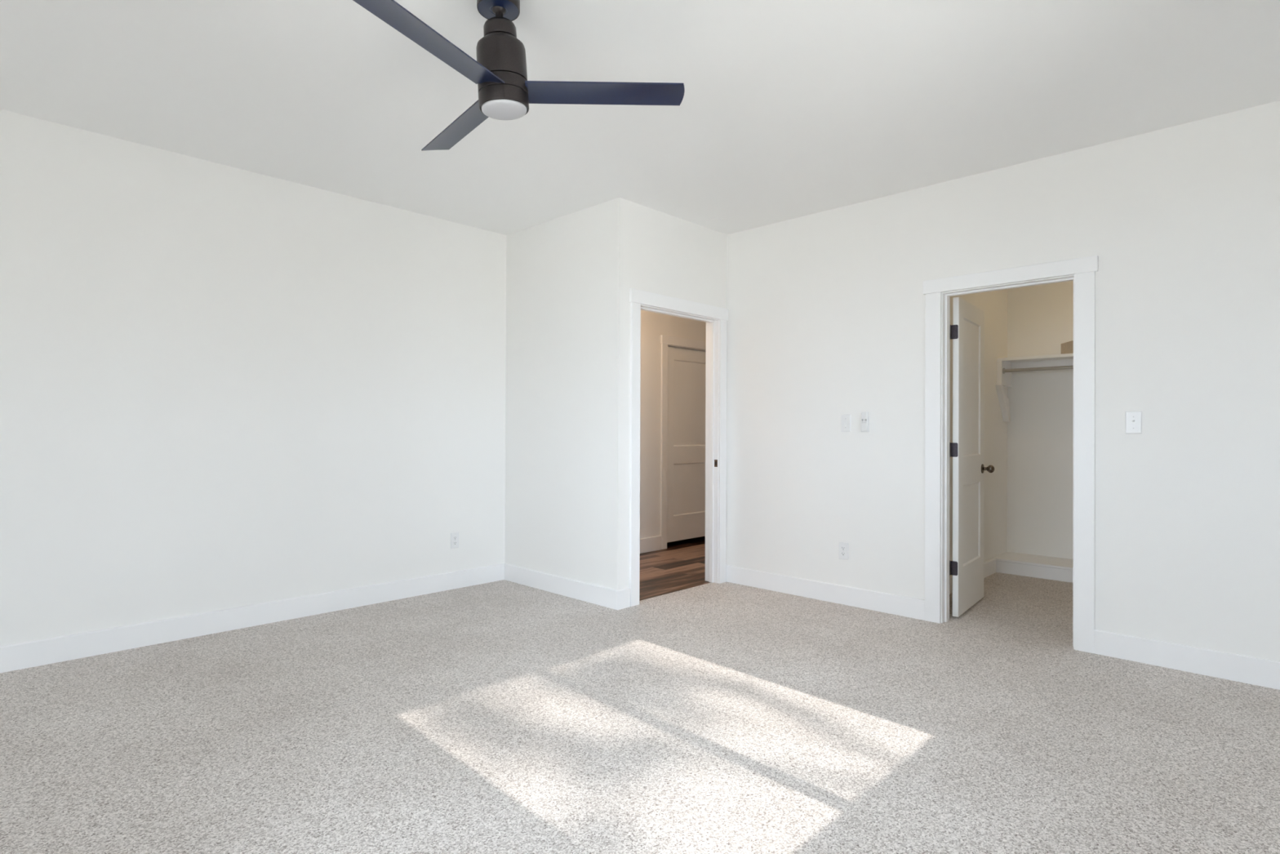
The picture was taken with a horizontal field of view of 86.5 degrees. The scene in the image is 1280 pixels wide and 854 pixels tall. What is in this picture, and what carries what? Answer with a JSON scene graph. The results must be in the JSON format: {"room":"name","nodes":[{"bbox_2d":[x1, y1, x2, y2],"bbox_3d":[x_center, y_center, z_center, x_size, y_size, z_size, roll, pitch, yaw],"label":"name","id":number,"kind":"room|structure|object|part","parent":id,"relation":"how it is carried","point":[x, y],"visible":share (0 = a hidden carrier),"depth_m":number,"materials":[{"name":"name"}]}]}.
{"room":"empty bedroom","nodes":[
{"label":"empty bedroom","id":0,"kind":"room"},
{"bbox_2d":[0,109,706,645],"bbox_3d":[-0.864,-0.157,5.759,0.154,2.743,9.120,0,0,44],"label":"wall","id":1,"kind":"structure","parent":0,"point":[222,387],"depth_m":4.03,"materials":[{"name":"white paint"}]},
{"bbox_2d":[0,563,504,672],"bbox_3d":[-2.488,1.136,3.955,0.016,0.127,4.044,0,0,44],"label":"baseboard","id":2,"kind":"structure","parent":1,"relation":"attached to","point":[20,655],"depth_m":3.98,"materials":[{"name":"white paint"}]},
{"bbox_2d":[450,532,458,548],"bbox_3d":[-1.387,0.850,5.101,0.007,0.117,0.071,0,0,44],"label":"wall outlet","id":3,"kind":"object","parent":1,"relation":"attached to","point":[455,535],"visible":1,"depth_m":5.10,"materials":[{"name":"white plastic"}]},
{"bbox_2d":[640,535,661,553],"bbox_3d":[0.661,1.158,7.264,0.016,0.140,4.820,0,0,44],"label":"baseboard","id":4,"kind":"structure","parent":1,"relation":"attached to","point":[654,543],"depth_m":6.67,"materials":[{"name":"white paint"}]},
{"bbox_2d":[660,334,706,549],"bbox_3d":[0.516,0.156,7.195,0.144,2.142,1.008,0,0,44],"label":"door frame","id":5,"kind":"structure","parent":1,"relation":"attached to","point":[665,340],"depth_m":6.82,"materials":[{"name":"white paint"}]},
{"bbox_2d":[666,346,706,542],"bbox_3d":[0.557,0.182,7.150,0.115,1.980,0.814,0,0,44],"label":"door","id":6,"kind":"structure","parent":1,"relation":"in","point":[686,368],"depth_m":7.11,"materials":[{"name":"white paint"}]},
{"bbox_2d":[504,197,631,590],"bbox_3d":[-0.610,-0.159,5.068,1.412,2.743,0.120,0,0,44],"label":"wall","id":7,"kind":"structure","parent":0,"point":[569,277],"depth_m":4.87,"materials":[{"name":"white paint"}]},
{"bbox_2d":[503,563,630,609],"bbox_3d":[-0.578,1.149,5.003,1.308,0.127,0.118,0,0,44],"label":"baseboard","id":8,"kind":"structure","parent":7,"relation":"attached to","point":[606,597],"depth_m":4.84,"materials":[{"name":"white paint"}]},
{"bbox_2d":[0,535,1279,853],"bbox_3d":[0.652,1.289,4.365,6.870,0.150,9.240,0,0,44],"label":"floor","id":9,"kind":"structure","parent":0,"point":[500,717],"depth_m":2.66,"materials":[{"name":"carpet"}]},
{"bbox_2d":[991,551,1072,582],"bbox_3d":[3.755,1.172,5.339,1.720,0.119,0.422,0,0,44],"label":"ledge","id":10,"kind":"object","parent":9,"relation":"on","point":[1060,569],"visible":0.34,"depth_m":5.62,"materials":[{"name":"white paint"}]},
{"bbox_2d":[0,0,1279,235],"bbox_3d":[0.663,-1.602,4.378,6.870,0.154,9.240,0,0,44],"label":"ceiling","id":11,"kind":"structure","parent":0,"point":[788,109],"depth_m":3.08,"materials":[{"name":"white paint"}]},
{"bbox_2d":[352,0,684,151],"bbox_3d":[-0.593,-1.334,2.502,1.112,0.416,1.181,0,0,44],"label":"ceiling fan","id":12,"kind":"object","parent":11,"relation":"hanging from","point":[500,73],"visible":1,"depth_m":2.41,"materials":[{"name":"black metal"}]},
{"bbox_3d":[-0.634,-1.186,2.110,0.122,0.062,0.585,0,0,22],"label":"blade","id":13,"kind":"part","parent":12,"relation":"part of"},
{"bbox_3d":[-0.721,-1.209,2.748,0.120,0.041,0.585,0,0,-38],"label":"blade","id":14,"kind":"part","parent":12,"relation":"part of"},
{"bbox_3d":[-0.507,-1.494,2.441,0.142,0.003,0.142,0,0,44],"label":"canopy plate","id":15,"kind":"part","parent":12,"relation":"part of","materials":[{"name":"black metal"}]},
{"bbox_3d":[-0.124,-1.226,2.505,0.585,0.056,0.122,0,0,-7],"label":"blade","id":16,"kind":"part","parent":12,"relation":"part of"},
{"bbox_2d":[631,201,727,308],"bbox_3d":[1.613,-0.144,6.439,0.120,2.743,4.940,0,0,44],"label":"wall","id":17,"kind":"structure","parent":0,"point":[673,256],"depth_m":4.97,"materials":[{"name":"white paint"}]},
{"bbox_2d":[629,288,728,606],"bbox_3d":[0.264,0.141,5.028,0.148,2.149,1.088,0,0,44],"label":"door frame","id":18,"kind":"structure","parent":17,"relation":"attached to","point":[637,297],"depth_m":5.31,"materials":[{"name":"white paint"}]},
{"bbox_2d":[714,459,717,466],"bbox_3d":[0.593,0.283,5.323,0.028,0.056,0.003,0,0,44],"label":"strike plate","id":19,"kind":"object","parent":17,"relation":"attached to","point":[715,460],"visible":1,"depth_m":5.32,"materials":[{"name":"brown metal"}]},
{"bbox_2d":[949,288,1007,561],"bbox_3d":[2.483,-0.145,5.348,0.120,2.743,2.193,0,0,44],"label":"wall","id":20,"kind":"structure","parent":0,"point":[994,303],"depth_m":5.83,"materials":[{"name":"white paint"}]},
{"bbox_2d":[949,558,995,593],"bbox_3d":[2.394,1.167,5.144,0.035,0.115,1.751,0,0,44],"label":"baseboard","id":21,"kind":"structure","parent":20,"relation":"attached to","point":[989,566],"depth_m":5.61,"materials":[{"name":"white paint"}]},
{"bbox_2d":[726,100,1279,661],"bbox_3d":[2.167,-0.152,4.045,4.004,2.743,0.120,0,0,44],"label":"wall","id":22,"kind":"structure","parent":0,"point":[826,322],"depth_m":3.65,"materials":[{"name":"white paint"}]},
{"bbox_2d":[726,564,924,620],"bbox_3d":[1.239,1.155,4.837,1.568,0.127,0.016,0,0,44],"label":"baseboard","id":23,"kind":"structure","parent":22,"relation":"attached to","point":[904,606],"depth_m":4.74,"materials":[{"name":"white paint"}]},
{"bbox_2d":[839,542,848,559],"bbox_3d":[1.401,0.853,4.688,0.071,0.117,0.007,0,0,44],"label":"wall outlet","id":24,"kind":"object","parent":22,"relation":"attached to","point":[843,546],"visible":1,"depth_m":4.68,"materials":[{"name":"white plastic"}]},
{"bbox_2d":[840,414,850,431],"bbox_3d":[1.411,-0.026,4.678,0.071,0.117,0.018,0,0,44],"label":"light switch","id":25,"kind":"object","parent":22,"relation":"attached to","point":[845,419],"visible":1,"depth_m":4.68,"materials":[{"name":"white plastic"}]},
{"bbox_2d":[861,411,869,431],"bbox_3d":[1.512,-0.034,4.577,0.051,0.135,0.024,0,0,44],"label":"light switch","id":26,"kind":"object","parent":22,"relation":"attached to","point":[864,418],"visible":1,"depth_m":4.57,"materials":[{"name":"white plastic"}]},
{"bbox_2d":[949,296,994,617],"bbox_3d":[2.221,0.191,4.595,0.194,2.034,0.706,0,0,39],"label":"door","id":27,"kind":"structure","parent":22,"relation":"in","point":[967,328],"depth_m":4.53,"materials":[{"name":"white paint"}]},
{"bbox_3d":[2.448,0.294,4.784,0.080,0.066,0.066,0,0,39],"label":"knob","id":28,"kind":"part","parent":27,"relation":"part of","materials":[{"name":"grey metal"}]},
{"bbox_2d":[923,255,1097,653],"bbox_3d":[2.169,0.148,4.027,0.930,2.141,0.148,0,0,44],"label":"door frame","id":29,"kind":"structure","parent":22,"relation":"attached to","point":[1084,269],"depth_m":3.93,"materials":[{"name":"white paint"}]},
{"bbox_2d":[1125,411,1142,433],"bbox_3d":[2.575,-0.024,3.553,0.071,0.117,0.018,0,0,44],"label":"light switch","id":30,"kind":"object","parent":22,"relation":"attached to","point":[1133,419],"visible":1,"depth_m":3.55,"materials":[{"name":"white plastic"}]},
{"bbox_2d":[1007,280,1073,559],"bbox_3d":[4.229,-0.139,5.269,2.740,2.743,0.120,0,0,44],"label":"wall","id":31,"kind":"structure","parent":0,"point":[1040,317],"depth_m":5.91,"materials":[{"name":"white paint"}]},
{"bbox_2d":[995,353,1073,421],"bbox_3d":[3.791,-0.321,5.377,1.720,0.546,0.337,0,0,44],"label":"closet shelf","id":32,"kind":"object","parent":31,"relation":"attached to","point":[1005,380],"visible":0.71,"depth_m":5.88,"materials":[{"name":"white paint"}]},
{"bbox_2d":[1002,365,1073,373],"bbox_3d":[3.744,-0.485,5.300,1.680,0.048,0.048,0,0,44],"label":"closet rod","id":33,"kind":"object","parent":32,"relation":"attached to","point":[1060,367],"visible":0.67,"depth_m":5.69,"materials":[{"name":"silver metal"}]},
{"bbox_2d":[1060,340,1073,354],"bbox_3d":[3.577,-0.648,5.604,0.097,0.108,0.272,0,0,9],"label":"cardboard box","id":34,"kind":"object","parent":32,"relation":"on","point":[1068,347],"visible":0.31,"depth_m":5.62,"materials":[{"name":"beige cardboard"}]},
{"bbox_2d":[1093,629,1279,689],"bbox_3d":[3.001,1.155,3.134,1.540,0.127,0.016,0,0,44],"label":"baseboard","id":35,"kind":"structure","parent":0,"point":[1257,671],"depth_m":3.38,"materials":[{"name":"white paint"}]}
]}

